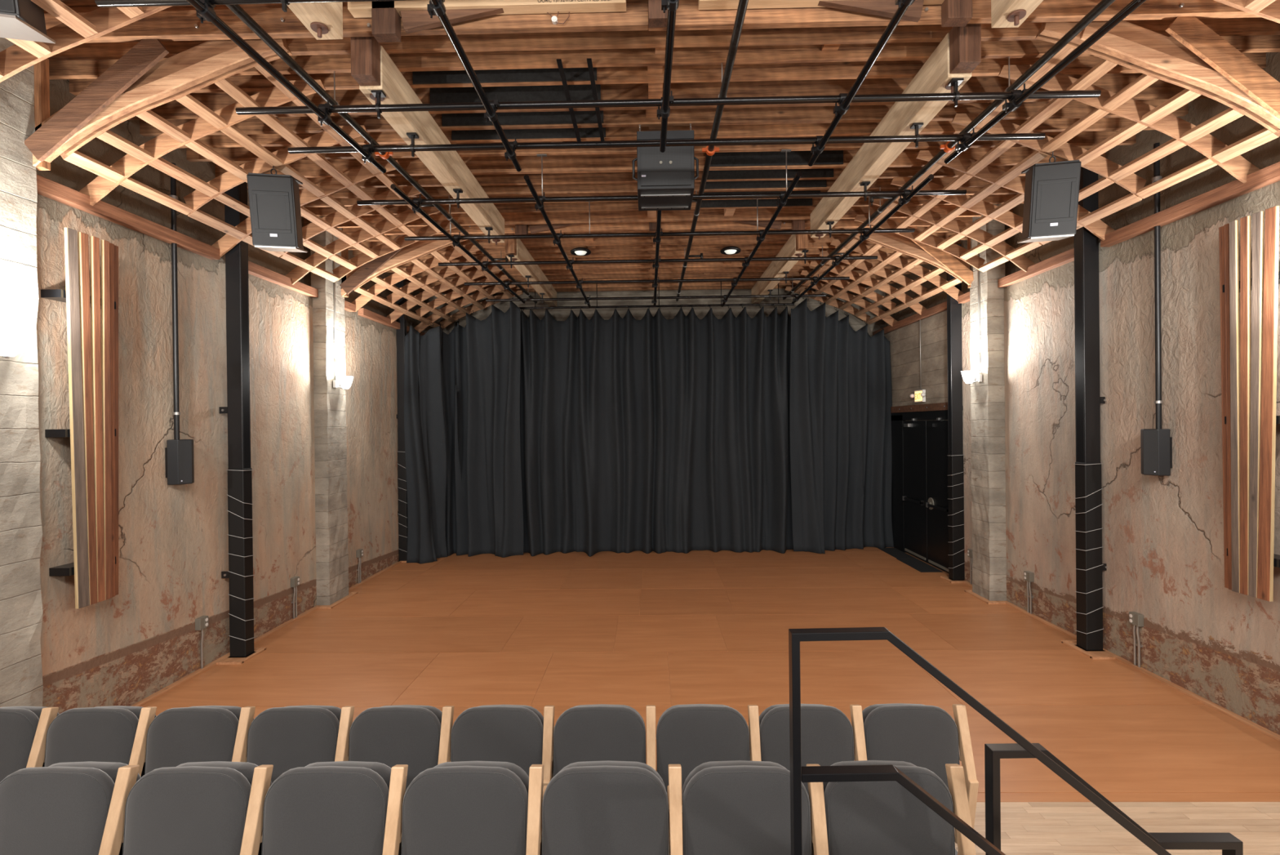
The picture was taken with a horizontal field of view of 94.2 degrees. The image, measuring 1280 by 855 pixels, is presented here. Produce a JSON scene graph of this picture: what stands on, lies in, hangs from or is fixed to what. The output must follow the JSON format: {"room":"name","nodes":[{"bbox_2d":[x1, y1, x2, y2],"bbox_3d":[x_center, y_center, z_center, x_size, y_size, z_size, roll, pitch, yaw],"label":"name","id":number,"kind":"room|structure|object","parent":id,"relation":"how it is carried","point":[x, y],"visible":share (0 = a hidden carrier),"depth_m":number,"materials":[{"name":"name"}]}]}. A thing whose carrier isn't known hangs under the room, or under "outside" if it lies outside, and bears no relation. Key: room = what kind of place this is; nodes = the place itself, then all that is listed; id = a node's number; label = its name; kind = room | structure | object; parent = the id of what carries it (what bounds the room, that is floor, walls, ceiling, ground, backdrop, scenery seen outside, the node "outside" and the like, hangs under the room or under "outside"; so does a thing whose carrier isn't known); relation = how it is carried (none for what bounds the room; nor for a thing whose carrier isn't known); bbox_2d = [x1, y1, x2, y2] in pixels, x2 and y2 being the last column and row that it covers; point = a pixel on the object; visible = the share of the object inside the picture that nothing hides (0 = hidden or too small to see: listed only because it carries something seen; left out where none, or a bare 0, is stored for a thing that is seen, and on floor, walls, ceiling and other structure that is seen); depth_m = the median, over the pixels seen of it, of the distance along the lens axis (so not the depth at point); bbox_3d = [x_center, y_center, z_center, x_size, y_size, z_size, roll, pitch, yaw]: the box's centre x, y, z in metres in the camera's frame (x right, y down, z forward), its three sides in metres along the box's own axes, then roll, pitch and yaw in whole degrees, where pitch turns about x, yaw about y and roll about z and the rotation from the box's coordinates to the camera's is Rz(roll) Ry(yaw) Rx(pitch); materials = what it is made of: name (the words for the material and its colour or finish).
{"room":"event venue","nodes":[
{"label":"event venue","id":0,"kind":"room"},
{"bbox_2d":[0,37,425,713],"bbox_3d":[-4.597,-0.382,5.327,0.656,5.850,14.500,-1,0,1],"label":"wall","id":1,"kind":"structure","parent":0,"point":[324,457],"depth_m":5.59,"materials":[{"name":"paint"}]},
{"bbox_2d":[0,328,27,358],"bbox_3d":[-4.182,-0.670,3.899,0.249,0.434,0.190,-1,0,1],"label":"wall sconce","id":2,"kind":"object","parent":1,"relation":"attached to","point":[11,340],"visible":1,"depth_m":3.87,"materials":[{"name":"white glass"}]},
{"bbox_2d":[40,227,118,608],"bbox_3d":[-4.387,-0.062,4.711,0.190,2.890,0.497,-1,0,1],"label":"acoustic panel","id":3,"kind":"object","parent":1,"relation":"attached to","point":[93,366],"visible":1,"depth_m":4.67,"materials":[{"name":"wood"}]},
{"bbox_2d":[0,0,172,82],"bbox_3d":[-3.551,-2.254,2.452,2.014,0.990,2.424,-1,0,1],"label":"lattice","id":4,"kind":"object","parent":1,"relation":"attached to","point":[76,29],"visible":0.86,"depth_m":3.63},
{"bbox_2d":[164,162,194,484],"bbox_3d":[-4.387,-0.986,5.677,0.177,3.050,0.227,-1,0,1],"label":"wall speaker","id":5,"kind":"object","parent":1,"relation":"attached to","point":[179,453],"visible":0.92,"depth_m":5.64,"materials":[{"name":"black metal"}]},
{"bbox_2d":[177,440,191,483],"bbox_3d":[-4.316,0.326,5.640,0.009,0.405,0.106,-1,0,32],"label":"grille","id":6,"kind":"object","parent":5,"relation":"attached to","point":[184,446],"depth_m":5.63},
{"bbox_2d":[195,615,208,668],"bbox_3d":[-4.405,2.169,5.983,0.061,0.520,0.110,-1,0,1],"label":"outlet box","id":7,"kind":"object","parent":1,"relation":"attached to","point":[202,622],"visible":1,"depth_m":5.97,"materials":[{"name":"grey metal"}]},
{"bbox_2d":[60,45,456,284],"bbox_3d":[-3.488,-2.267,6.182,2.014,0.990,3.764,-1,0,1],"label":"lattice","id":8,"kind":"object","parent":1,"relation":"attached to","point":[150,153],"visible":0.73,"depth_m":5.45,"materials":[{"name":"wood"}]},
{"bbox_2d":[246,165,307,252],"bbox_3d":[-3.366,-2.083,5.527,0.381,0.832,0.317,-1,10,-10],"label":"speaker","id":9,"kind":"object","parent":8,"relation":"hanging from","point":[274,203],"visible":0.99,"depth_m":5.40},
{"bbox_2d":[247,175,296,245],"bbox_3d":[-3.342,-1.966,5.400,0.361,0.588,0.110,-1,0,-10],"label":"grille","id":10,"kind":"object","parent":9,"relation":"attached to","point":[272,198],"depth_m":5.40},
{"bbox_2d":[130,560,406,706],"bbox_3d":[-4.244,2.421,7.431,0.330,0.022,7.100,-1,0,1],"label":"baseboard","id":11,"kind":"structure","parent":1,"relation":"attached to","point":[226,659],"depth_m":6.31,"materials":[{"name":"brown wood"}]},
{"bbox_2d":[290,576,299,618],"bbox_3d":[-4.379,2.163,7.553,0.061,0.520,0.110,-1,0,1],"label":"outlet box","id":12,"kind":"object","parent":1,"relation":"attached to","point":[295,581],"visible":1,"depth_m":7.53,"materials":[{"name":"grey metal"}]},
{"bbox_2d":[333,358,353,390],"bbox_3d":[-4.109,-0.735,8.238,0.249,0.434,0.190,-1,0,1],"label":"wall sconce","id":13,"kind":"object","parent":1,"relation":"attached to","point":[345,382],"visible":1,"depth_m":8.20,"materials":[{"name":"white glass"}]},
{"bbox_2d":[355,548,363,583],"bbox_3d":[-4.351,2.157,9.232,0.061,0.520,0.110,-1,0,1],"label":"outlet box","id":14,"kind":"object","parent":1,"relation":"attached to","point":[359,553],"visible":1,"depth_m":9.20,"materials":[{"name":"grey metal"}]},
{"bbox_2d":[351,239,523,333],"bbox_3d":[-3.418,-2.282,10.361,2.014,0.990,3.604,-1,0,1],"label":"lattice","id":15,"kind":"object","parent":1,"relation":"attached to","point":[420,266],"visible":0.81,"depth_m":10.18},
{"bbox_2d":[24,0,1279,170],"bbox_3d":[0.141,-2.564,4.088,9.187,1.320,0.262,-1,0,1],"label":"roof truss","id":16,"kind":"object","parent":1,"relation":"attached to","point":[1198,56],"visible":0.96,"depth_m":4.08,"materials":[{"name":"wood"}]},
{"bbox_2d":[339,216,973,297],"bbox_3d":[0.212,-2.579,8.338,9.187,1.320,0.260,-1,0,1],"label":"roof truss","id":17,"kind":"object","parent":1,"relation":"attached to","point":[957,266],"visible":0.45,"depth_m":8.33,"materials":[{"name":"wood"}]},
{"bbox_2d":[423,287,885,336],"bbox_3d":[0.298,-0.461,12.595,9.900,5.850,0.200,-1,0,1],"label":"wall","id":18,"kind":"structure","parent":0,"point":[856,323],"depth_m":12.48,"materials":[{"name":"concrete"}]},
{"bbox_2d":[44,0,1279,293],"bbox_3d":[0.146,-3.050,5.337,10.200,0.520,14.700,-1,0,1],"label":"ceiling","id":19,"kind":"structure","parent":0,"point":[815,60],"depth_m":5.50,"materials":[{"name":"brown wood"}]},
{"bbox_2d":[0,0,55,43],"bbox_3d":[-3.549,-2.633,3.228,0.381,0.832,0.317,-1,10,-13],"label":"speaker","id":20,"kind":"object","parent":19,"relation":"hanging from","point":[21,20],"visible":1,"depth_m":3.31},
{"bbox_2d":[0,0,16,13],"bbox_3d":[-3.519,-2.516,3.102,0.361,0.588,0.110,-1,0,-13],"label":"grille","id":21,"kind":"object","parent":20,"relation":"attached to","point":[6,6],"depth_m":3.18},
{"bbox_2d":[287,1,342,39],"bbox_3d":[-1.998,-2.583,2.150,0.170,0.375,3.250,-1,0,1],"label":"beam","id":22,"kind":"structure","parent":19,"relation":"attached to","point":[324,20],"depth_m":3.62,"materials":[{"name":"wood"}]},
{"bbox_2d":[94,0,1140,23],"bbox_3d":[0.153,-2.372,3.207,6.250,0.219,0.105,-1,0,1],"label":"pipe","id":23,"kind":"object","parent":22,"relation":"hanging from","point":[209,15],"visible":0.9,"depth_m":3.24,"materials":[{"name":"black metal"}]},
{"bbox_2d":[659,0,676,152],"bbox_3d":[0.176,-2.303,3.214,0.049,0.049,3.450,-1,0,0],"label":"pipe","id":24,"kind":"object","parent":23,"relation":"hanging from","point":[671,16],"visible":0.93,"depth_m":3.81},
{"bbox_2d":[226,4,537,303],"bbox_3d":[-2.359,-2.606,6.534,0.450,0.360,11.000,-1,0,4],"label":"pipe","id":25,"kind":"object","parent":19,"relation":"hanging from","point":[236,9],"visible":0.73,"depth_m":4.75,"materials":[{"name":"metal"}]},
{"bbox_2d":[350,36,504,244],"bbox_3d":[-1.931,-2.599,6.079,0.170,0.380,3.790,-1,0,1],"label":"beam","id":26,"kind":"structure","parent":19,"relation":"attached to","point":[372,68],"depth_m":5.05,"materials":[{"name":"wood"}]},
{"bbox_2d":[404,221,915,247],"bbox_3d":[0.218,-2.387,7.336,6.280,0.219,0.105,-1,0,1],"label":"pipe","id":27,"kind":"object","parent":26,"relation":"hanging from","point":[864,230],"visible":0.82,"depth_m":7.32,"materials":[{"name":"black metal"}]},
{"bbox_2d":[390,183,525,303],"bbox_3d":[-2.236,-2.293,8.281,0.049,0.049,5.301,-1,0,2],"label":"pipe","id":28,"kind":"object","parent":27,"relation":"hanging from","point":[393,187],"visible":1,"depth_m":7.00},
{"bbox_2d":[356,181,966,213],"bbox_3d":[0.198,-2.383,6.146,6.280,0.219,0.105,-1,0,1],"label":"pipe","id":29,"kind":"object","parent":26,"relation":"hanging from","point":[904,193],"visible":0.76,"depth_m":6.13,"materials":[{"name":"black metal"}]},
{"bbox_2d":[287,122,1045,163],"bbox_3d":[0.188,-2.379,4.966,6.300,0.219,0.105,-1,0,1],"label":"pipe","id":30,"kind":"object","parent":26,"relation":"hanging from","point":[962,138],"visible":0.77,"depth_m":4.95,"materials":[{"name":"black metal"}]},
{"bbox_2d":[186,0,386,173],"bbox_3d":[-2.368,-2.276,3.407,0.049,0.049,3.752,-1,0,3],"label":"pipe","id":31,"kind":"object","parent":30,"relation":"hanging from","point":[198,5],"visible":1,"depth_m":3.84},
{"bbox_2d":[429,0,521,171],"bbox_3d":[-1.098,-2.289,3.396,0.049,0.049,3.770,-1,0,1],"label":"pipe","id":32,"kind":"object","parent":30,"relation":"hanging from","point":[444,20],"visible":1,"depth_m":3.85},
{"bbox_2d":[808,2,909,166],"bbox_3d":[1.454,-2.318,3.353,0.049,0.049,3.770,-1,0,2],"label":"pipe","id":33,"kind":"object","parent":30,"relation":"hanging from","point":[900,12],"visible":1,"depth_m":3.84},
{"bbox_2d":[944,0,1146,164],"bbox_3d":[2.726,-2.332,3.331,0.049,0.049,3.772,-1,0,-1],"label":"pipe","id":34,"kind":"object","parent":30,"relation":"hanging from","point":[1133,5],"visible":1,"depth_m":3.83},
{"bbox_2d":[235,77,1101,125],"bbox_3d":[0.167,-2.376,4.337,6.280,0.219,0.105,-1,0,1],"label":"pipe","id":35,"kind":"object","parent":26,"relation":"hanging from","point":[1012,95],"visible":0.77,"depth_m":4.32,"materials":[{"name":"black metal"}]},
{"bbox_2d":[504,233,556,309],"bbox_3d":[-1.833,-2.615,10.413,0.160,0.380,3.820,-1,0,1],"label":"beam","id":36,"kind":"structure","parent":19,"relation":"attached to","point":[516,247],"depth_m":9.58,"materials":[{"name":"wood"}]},
{"bbox_2d":[485,289,826,304],"bbox_3d":[0.279,-2.400,10.986,6.280,0.219,0.105,-1,0,1],"label":"pipe","id":37,"kind":"object","parent":36,"relation":"hanging from","point":[770,295],"visible":0.84,"depth_m":10.97,"materials":[{"name":"black metal"}]},
{"bbox_2d":[404,297,524,563],"bbox_3d":[-3.283,-0.021,11.121,2.082,4.852,0.780,-1,0,-18],"label":"stage curtain","id":38,"kind":"object","parent":37,"relation":"hanging from","point":[462,386],"visible":1,"depth_m":11.16,"materials":[{"name":"fabric"}]},
{"bbox_2d":[463,271,849,289],"bbox_3d":[0.258,-2.396,9.706,6.280,0.219,0.105,-1,0,1],"label":"pipe","id":39,"kind":"object","parent":36,"relation":"hanging from","point":[814,278],"visible":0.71,"depth_m":9.69,"materials":[{"name":"black metal"}]},
{"bbox_2d":[524,174,591,307],"bbox_3d":[-1.003,-2.308,8.435,0.049,0.049,5.950,-1,0,1],"label":"pipe","id":40,"kind":"object","parent":39,"relation":"hanging from","point":[526,178],"visible":1,"depth_m":6.80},
{"bbox_2d":[653,210,661,306],"bbox_3d":[0.242,-2.323,8.739,0.049,0.049,5.100,-1,0,1],"label":"pipe","id":41,"kind":"object","parent":39,"relation":"hanging from","point":[659,212],"visible":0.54,"depth_m":7.74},
{"bbox_2d":[720,171,801,306],"bbox_3d":[1.525,-2.336,8.462,0.049,0.049,6.010,-1,0,1],"label":"pipe","id":42,"kind":"object","parent":39,"relation":"hanging from","point":[797,177],"visible":1,"depth_m":6.83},
{"bbox_2d":[791,173,933,303],"bbox_3d":[2.807,-2.350,8.396,0.049,0.049,5.701,-1,0,2],"label":"pipe","id":43,"kind":"object","parent":39,"relation":"hanging from","point":[930,177],"visible":0.96,"depth_m":6.91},
{"bbox_2d":[438,249,877,271],"bbox_3d":[0.238,-2.391,8.516,6.280,0.219,0.105,-1,0,1],"label":"pipe","id":44,"kind":"object","parent":36,"relation":"hanging from","point":[804,258],"visible":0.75,"depth_m":8.50,"materials":[{"name":"black metal"}]},
{"bbox_2d":[536,154,546,195],"bbox_3d":[-1.006,-2.590,6.109,0.100,0.420,0.040,-1,0,1],"label":"rod","id":45,"kind":"object","parent":19,"relation":"hanging from","point":[538,155],"visible":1,"depth_m":6.11,"materials":[{"name":"metal"}]},
{"bbox_2d":[570,247,591,255],"bbox_3d":[-0.933,-2.757,9.347,0.330,0.090,0.330,-1,0,1],"label":"ceiling lamp","id":46,"kind":"object","parent":19,"relation":"attached to","point":[577,251],"visible":1,"depth_m":9.28,"materials":[{"name":"black metal"}]},
{"bbox_2d":[519,281,794,309],"bbox_3d":[0.266,-2.576,11.488,5.400,0.512,0.044,-1,0,1],"label":"track","id":47,"kind":"object","parent":19,"relation":"hanging from","point":[778,303],"visible":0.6,"depth_m":11.47,"materials":[{"name":"black metal"}]},
{"bbox_2d":[520,303,793,556],"bbox_3d":[0.290,0.007,11.207,5.480,4.715,0.563,-1,0,1],"label":"stage curtain","id":48,"kind":"object","parent":47,"relation":"hanging from","point":[659,434],"visible":0.94,"depth_m":11.33,"materials":[{"name":"fabric"}]},
{"bbox_2d":[632,123,698,210],"bbox_3d":[0.241,-2.630,5.789,0.623,0.865,0.637,-1,0,1],"label":"speaker","id":49,"kind":"object","parent":19,"relation":"hanging from","point":[665,180],"visible":0.98,"depth_m":5.49},
{"bbox_2d":[640,146,690,186],"bbox_3d":[0.238,-2.439,5.490,0.460,0.405,0.027,-1,0,1],"label":"grille","id":50,"kind":"object","parent":49,"relation":"attached to","point":[671,167],"depth_m":5.48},
{"bbox_2d":[675,0,748,301],"bbox_3d":[0.613,-2.639,6.482,0.451,0.360,10.998,-1,0,2],"label":"pipe","id":51,"kind":"object","parent":19,"relation":"hanging from","point":[710,150],"visible":0.78,"depth_m":4.81,"materials":[{"name":"metal"}]},
{"bbox_2d":[720,245,741,254],"bbox_3d":[1.428,-2.783,9.377,0.330,0.090,0.330,-1,0,1],"label":"ceiling lamp","id":52,"kind":"object","parent":19,"relation":"attached to","point":[731,250],"visible":1,"depth_m":9.31,"materials":[{"name":"black metal"}]},
{"bbox_2d":[751,228,808,303],"bbox_3d":[2.346,-2.661,10.342,0.160,0.380,3.820,-1,0,1],"label":"beam","id":53,"kind":"structure","parent":19,"relation":"attached to","point":[793,246],"depth_m":9.54,"materials":[{"name":"wood"}]},
{"bbox_2d":[810,23,981,239],"bbox_3d":[2.318,-2.646,6.007,0.170,0.380,3.790,-1,0,1],"label":"beam","id":54,"kind":"structure","parent":19,"relation":"attached to","point":[958,54],"depth_m":4.98,"materials":[{"name":"wood"}]},
{"bbox_2d":[782,0,1115,299],"bbox_3d":[2.816,-2.663,6.444,0.494,0.360,11.000,-1,0,1],"label":"pipe","id":55,"kind":"object","parent":19,"relation":"hanging from","point":[1103,5],"visible":0.81,"depth_m":4.81,"materials":[{"name":"metal"}]},
{"bbox_2d":[991,0,1043,27],"bbox_3d":[2.262,-2.630,2.093,0.170,0.375,3.280,-1,0,1],"label":"beam","id":56,"kind":"structure","parent":19,"relation":"attached to","point":[1004,13],"depth_m":3.61,"materials":[{"name":"wood"}]},
{"bbox_2d":[141,546,1279,854],"bbox_3d":[0.207,2.450,5.306,9.900,0.121,14.600,-1,0,1],"label":"floor","id":57,"kind":"structure","parent":0,"point":[637,629],"depth_m":5.92,"materials":[{"name":"wood"}]},
{"bbox_2d":[0,706,59,782],"bbox_3d":[-3.529,1.995,3.367,0.556,0.885,0.460,-1,0,1],"label":"seat","id":58,"kind":"object","parent":57,"relation":"on","point":[23,729],"visible":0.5,"depth_m":3.24,"materials":[{"name":"grey fabric"}]},
{"bbox_2d":[44,705,156,777],"bbox_3d":[-2.972,1.989,3.358,0.556,0.885,0.460,-1,0,1],"label":"seat","id":59,"kind":"object","parent":57,"relation":"on","point":[116,733],"visible":0.51,"depth_m":3.24,"materials":[{"name":"grey fabric"}]},
{"bbox_2d":[144,705,255,774],"bbox_3d":[-2.415,1.983,3.348,0.556,0.885,0.460,-1,0,1],"label":"seat","id":60,"kind":"object","parent":57,"relation":"on","point":[176,736],"visible":0.47,"depth_m":3.23,"materials":[{"name":"grey fabric"}]},
{"bbox_2d":[219,182,255,657],"bbox_3d":[-4.308,-0.114,6.338,0.265,5.100,0.170,-1,0,1],"label":"steel column","id":61,"kind":"structure","parent":57,"relation":"on","point":[240,575],"depth_m":6.27,"materials":[{"name":"metal"}]},
{"bbox_2d":[246,705,354,783],"bbox_3d":[-1.858,1.977,3.339,0.556,0.885,0.460,-1,0,1],"label":"seat","id":62,"kind":"object","parent":57,"relation":"on","point":[286,738],"visible":0.44,"depth_m":3.21,"materials":[{"name":"grey fabric"}]},
{"bbox_2d":[348,704,454,792],"bbox_3d":[-1.301,1.971,3.329,0.556,0.885,0.460,-1,0,1],"label":"seat","id":63,"kind":"object","parent":57,"relation":"on","point":[419,737],"visible":0.57,"depth_m":3.21,"materials":[{"name":"grey fabric"}]},
{"bbox_2d":[395,279,407,560],"bbox_3d":[-4.323,-0.129,10.754,0.245,5.100,0.160,-1,0,1],"label":"steel column","id":64,"kind":"structure","parent":57,"relation":"on","point":[402,332],"depth_m":10.69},
{"bbox_2d":[450,704,555,787],"bbox_3d":[-0.744,1.964,3.320,0.556,0.885,0.460,-1,0,1],"label":"seat","id":65,"kind":"object","parent":57,"relation":"on","point":[519,735],"visible":0.55,"depth_m":3.20,"materials":[{"name":"grey fabric"}]},
{"bbox_2d":[553,703,656,776],"bbox_3d":[-0.187,1.958,3.311,0.556,0.885,0.460,-1,0,1],"label":"seat","id":66,"kind":"object","parent":57,"relation":"on","point":[602,731],"visible":0.55,"depth_m":3.19,"materials":[{"name":"grey fabric"}]},
{"bbox_2d":[656,703,761,795],"bbox_3d":[0.370,1.952,3.301,0.556,0.885,0.460,-1,0,1],"label":"seat","id":67,"kind":"object","parent":57,"relation":"on","point":[691,735],"visible":0.59,"depth_m":3.18,"materials":[{"name":"grey fabric"}]},
{"bbox_2d":[759,703,866,795],"bbox_3d":[0.926,1.946,3.292,0.556,0.885,0.460,-1,0,1],"label":"seat","id":68,"kind":"object","parent":57,"relation":"on","point":[828,736],"visible":0.47,"depth_m":3.17,"materials":[{"name":"grey fabric"}]},
{"bbox_2d":[877,547,915,558],"bbox_3d":[4.727,2.317,10.980,0.330,0.006,0.900,-1,0,1],"label":"door mat","id":69,"kind":"object","parent":57,"relation":"on","point":[894,552],"visible":1,"depth_m":10.94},
{"bbox_2d":[896,558,942,572],"bbox_3d":[4.701,2.321,10.030,0.350,0.006,0.960,-1,0,1],"label":"door mat","id":70,"kind":"object","parent":57,"relation":"on","point":[915,563],"visible":1,"depth_m":9.98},
{"bbox_2d":[862,702,978,854],"bbox_3d":[1.483,1.940,3.282,0.556,0.885,0.460,-1,0,1],"label":"seat","id":71,"kind":"object","parent":57,"relation":"on","point":[920,735],"visible":0.58,"depth_m":3.16,"materials":[{"name":"grey fabric"}]},
{"bbox_2d":[946,244,964,580],"bbox_3d":[4.837,-0.225,9.059,0.270,5.100,0.160,-1,0,1],"label":"steel column","id":72,"kind":"structure","parent":57,"relation":"on","point":[954,351],"depth_m":9.00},
{"bbox_2d":[788,626,1171,854],"bbox_3d":[1.485,1.510,1.881,1.994,1.754,0.046,-1,0,1],"label":"rail","id":73,"kind":"object","parent":57,"relation":"on","point":[799,774],"visible":1,"depth_m":1.87,"materials":[{"name":"black metal"}]},
{"bbox_2d":[1074,166,1107,650],"bbox_3d":[4.747,-0.214,6.260,0.265,5.100,0.180,-1,0,1],"label":"steel column","id":74,"kind":"structure","parent":57,"relation":"on","point":[1089,568],"depth_m":6.19,"materials":[{"name":"metal"}]},
{"bbox_2d":[984,742,1243,854],"bbox_3d":[1.693,1.762,2.128,0.935,1.244,0.090,-1,0,1],"label":"rail","id":75,"kind":"object","parent":57,"relation":"on","point":[1228,842],"visible":0.77,"depth_m":2.11,"materials":[{"name":"black metal"}]},
{"bbox_3d":[-1.426,2.342,0.513,6.160,0.165,4.760,-1,0,1],"label":"floor","id":76,"kind":"structure","parent":57,"relation":"on","visible":0},
{"bbox_2d":[0,760,141,854],"bbox_3d":[-2.334,1.820,2.486,0.556,0.885,0.460,-1,0,1],"label":"seat","id":77,"kind":"object","parent":76,"relation":"on","point":[69,807],"visible":0.8,"depth_m":2.36,"materials":[{"name":"grey fabric"}]},
{"bbox_2d":[122,760,273,854],"bbox_3d":[-1.777,1.814,2.477,0.556,0.885,0.460,-1,0,1],"label":"seat","id":78,"kind":"object","parent":76,"relation":"on","point":[213,807],"visible":0.85,"depth_m":2.35,"materials":[{"name":"grey fabric"}]},
{"bbox_2d":[262,760,408,854],"bbox_3d":[-1.220,1.808,2.467,0.556,0.885,0.460,-1,0,1],"label":"seat","id":79,"kind":"object","parent":76,"relation":"on","point":[337,807],"visible":0.95,"depth_m":2.34,"materials":[{"name":"grey fabric"}]},
{"bbox_2d":[401,760,546,854],"bbox_3d":[-0.663,1.802,2.458,0.556,0.885,0.460,-1,0,1],"label":"seat","id":80,"kind":"object","parent":76,"relation":"on","point":[462,807],"visible":0.94,"depth_m":2.33,"materials":[{"name":"grey fabric"}]},
{"bbox_2d":[542,760,683,854],"bbox_3d":[-0.107,1.795,2.449,0.556,0.885,0.460,-1,0,1],"label":"seat","id":81,"kind":"object","parent":76,"relation":"on","point":[589,807],"visible":1,"depth_m":2.33,"materials":[{"name":"grey fabric"}]},
{"bbox_2d":[681,760,828,854],"bbox_3d":[0.450,1.789,2.439,0.556,0.885,0.460,-1,0,1],"label":"seat","id":82,"kind":"object","parent":76,"relation":"on","point":[735,806],"visible":0.86,"depth_m":2.32,"materials":[{"name":"grey fabric"}]},
{"bbox_2d":[822,760,976,854],"bbox_3d":[1.007,1.783,2.430,0.556,0.885,0.460,-1,0,1],"label":"seat","id":83,"kind":"object","parent":76,"relation":"on","point":[884,817],"visible":0.66,"depth_m":2.31,"materials":[{"name":"grey fabric"}]},
{"bbox_2d":[789,297,893,553],"bbox_3d":[3.890,-0.049,11.274,2.107,4.749,0.406,-1,0,-12],"label":"stage curtain","id":84,"kind":"object","parent":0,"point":[841,393],"visible":1,"depth_m":11.35,"materials":[{"name":"fabric"}]},
{"bbox_2d":[872,52,1279,734],"bbox_3d":[4.926,-0.487,5.166,0.694,5.850,14.500,-1,0,1],"label":"wall","id":85,"kind":"structure","parent":0,"point":[1162,536],"depth_m":5.89,"materials":[{"name":"paint"}]},
{"bbox_2d":[785,233,964,326],"bbox_3d":[3.915,-2.363,10.237,2.014,0.990,3.604,-1,0,1],"label":"lattice","id":86,"kind":"object","parent":85,"relation":"attached to","point":[904,265],"visible":0.78,"depth_m":9.96,"materials":[{"name":"wood"}]},
{"bbox_2d":[902,417,928,562],"bbox_3d":[4.876,1.070,10.568,0.100,2.460,0.910,-1,0,1],"label":"door","id":87,"kind":"structure","parent":85,"relation":"in","point":[914,497],"depth_m":10.53,"materials":[{"name":"black metal"}]},
{"bbox_2d":[910,301,925,402],"bbox_3d":[4.822,-1.359,10.315,0.104,1.840,0.498,-1,0,1],"label":"exit sign","id":88,"kind":"object","parent":85,"relation":"attached to","point":[919,396],"visible":0.98,"depth_m":10.31,"materials":[{"name":"white plastic"}]},
{"bbox_2d":[890,409,947,552],"bbox_3d":[4.903,1.020,10.422,0.070,2.600,2.600,-1,0,1],"label":"trim","id":89,"kind":"structure","parent":85,"relation":"attached to","point":[897,418],"depth_m":11.19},
{"bbox_2d":[890,402,947,413],"bbox_3d":[4.878,-0.339,10.318,0.088,0.120,2.400,-1,0,1],"label":"trim","id":90,"kind":"structure","parent":85,"relation":"attached to","point":[940,406],"depth_m":10.26,"materials":[{"name":"wood"}]},
{"bbox_2d":[925,417,948,573],"bbox_3d":[4.861,1.073,9.643,0.100,2.460,0.900,-1,0,1],"label":"door","id":91,"kind":"structure","parent":85,"relation":"in","point":[937,443],"depth_m":9.71,"materials":[{"name":"black metal"}]},
{"bbox_2d":[967,548,972,583],"bbox_3d":[4.881,2.056,8.756,0.061,0.520,0.110,-1,0,1],"label":"outlet box","id":92,"kind":"object","parent":85,"relation":"attached to","point":[969,550],"visible":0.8,"depth_m":8.77,"materials":[{"name":"grey metal"}]},
{"bbox_2d":[961,352,982,384],"bbox_3d":[4.508,-0.800,8.092,0.249,0.434,0.190,-1,0,1],"label":"wall sconce","id":93,"kind":"object","parent":85,"relation":"attached to","point":[969,376],"visible":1,"depth_m":8.05,"materials":[{"name":"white glass"}]},
{"bbox_2d":[1023,570,1034,613],"bbox_3d":[4.859,2.061,7.427,0.061,0.520,0.110,-1,0,1],"label":"outlet box","id":94,"kind":"object","parent":85,"relation":"attached to","point":[1028,575],"visible":1,"depth_m":7.40,"materials":[{"name":"grey metal"}]},
{"bbox_2d":[853,28,1279,271],"bbox_3d":[3.844,-2.348,6.058,2.014,0.990,3.764,-1,0,1],"label":"lattice","id":95,"kind":"object","parent":85,"relation":"attached to","point":[1184,133],"visible":0.77,"depth_m":5.28,"materials":[{"name":"wood"}]},
{"bbox_2d":[1017,151,1080,243],"bbox_3d":[3.714,-2.141,5.407,0.381,0.832,0.317,-1,10,12],"label":"speaker","id":96,"kind":"object","parent":95,"relation":"hanging from","point":[1051,189],"visible":0.99,"depth_m":5.29},
{"bbox_2d":[940,575,1279,741],"bbox_3d":[4.726,2.324,6.480,0.300,0.022,5.500,-1,0,1],"label":"baseboard","id":97,"kind":"structure","parent":85,"relation":"attached to","point":[1095,655],"depth_m":5.99,"materials":[{"name":"brown wood"}]},
{"bbox_2d":[1128,611,1143,667],"bbox_3d":[4.831,2.067,5.787,0.061,0.520,0.110,-1,0,1],"label":"outlet box","id":98,"kind":"object","parent":85,"relation":"attached to","point":[1136,619],"visible":1,"depth_m":5.77,"materials":[{"name":"grey metal"}]},
{"bbox_2d":[1140,142,1172,475],"bbox_3d":[4.733,-1.086,5.493,0.177,3.050,0.227,-1,0,1],"label":"wall speaker","id":99,"kind":"object","parent":85,"relation":"attached to","point":[1156,444],"visible":1,"depth_m":5.46,"materials":[{"name":"black metal"}]},
{"bbox_2d":[1143,430,1158,474],"bbox_3d":[4.690,0.227,5.457,0.009,0.405,0.106,-1,0,-30],"label":"grille","id":100,"kind":"object","parent":99,"relation":"attached to","point":[1150,437],"depth_m":5.45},
{"bbox_2d":[1213,0,1279,23],"bbox_3d":[3.781,-2.335,2.328,2.014,0.990,2.424,-1,0,1],"label":"lattice","id":101,"kind":"object","parent":85,"relation":"attached to","point":[1269,10],"visible":1,"depth_m":3.52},
{"bbox_2d":[1218,205,1279,601],"bbox_3d":[4.721,-0.163,4.539,0.190,2.890,0.494,-1,0,1],"label":"acoustic panel","id":102,"kind":"object","parent":85,"relation":"attached to","point":[1250,419],"visible":1,"depth_m":4.51,"materials":[{"name":"wood"}]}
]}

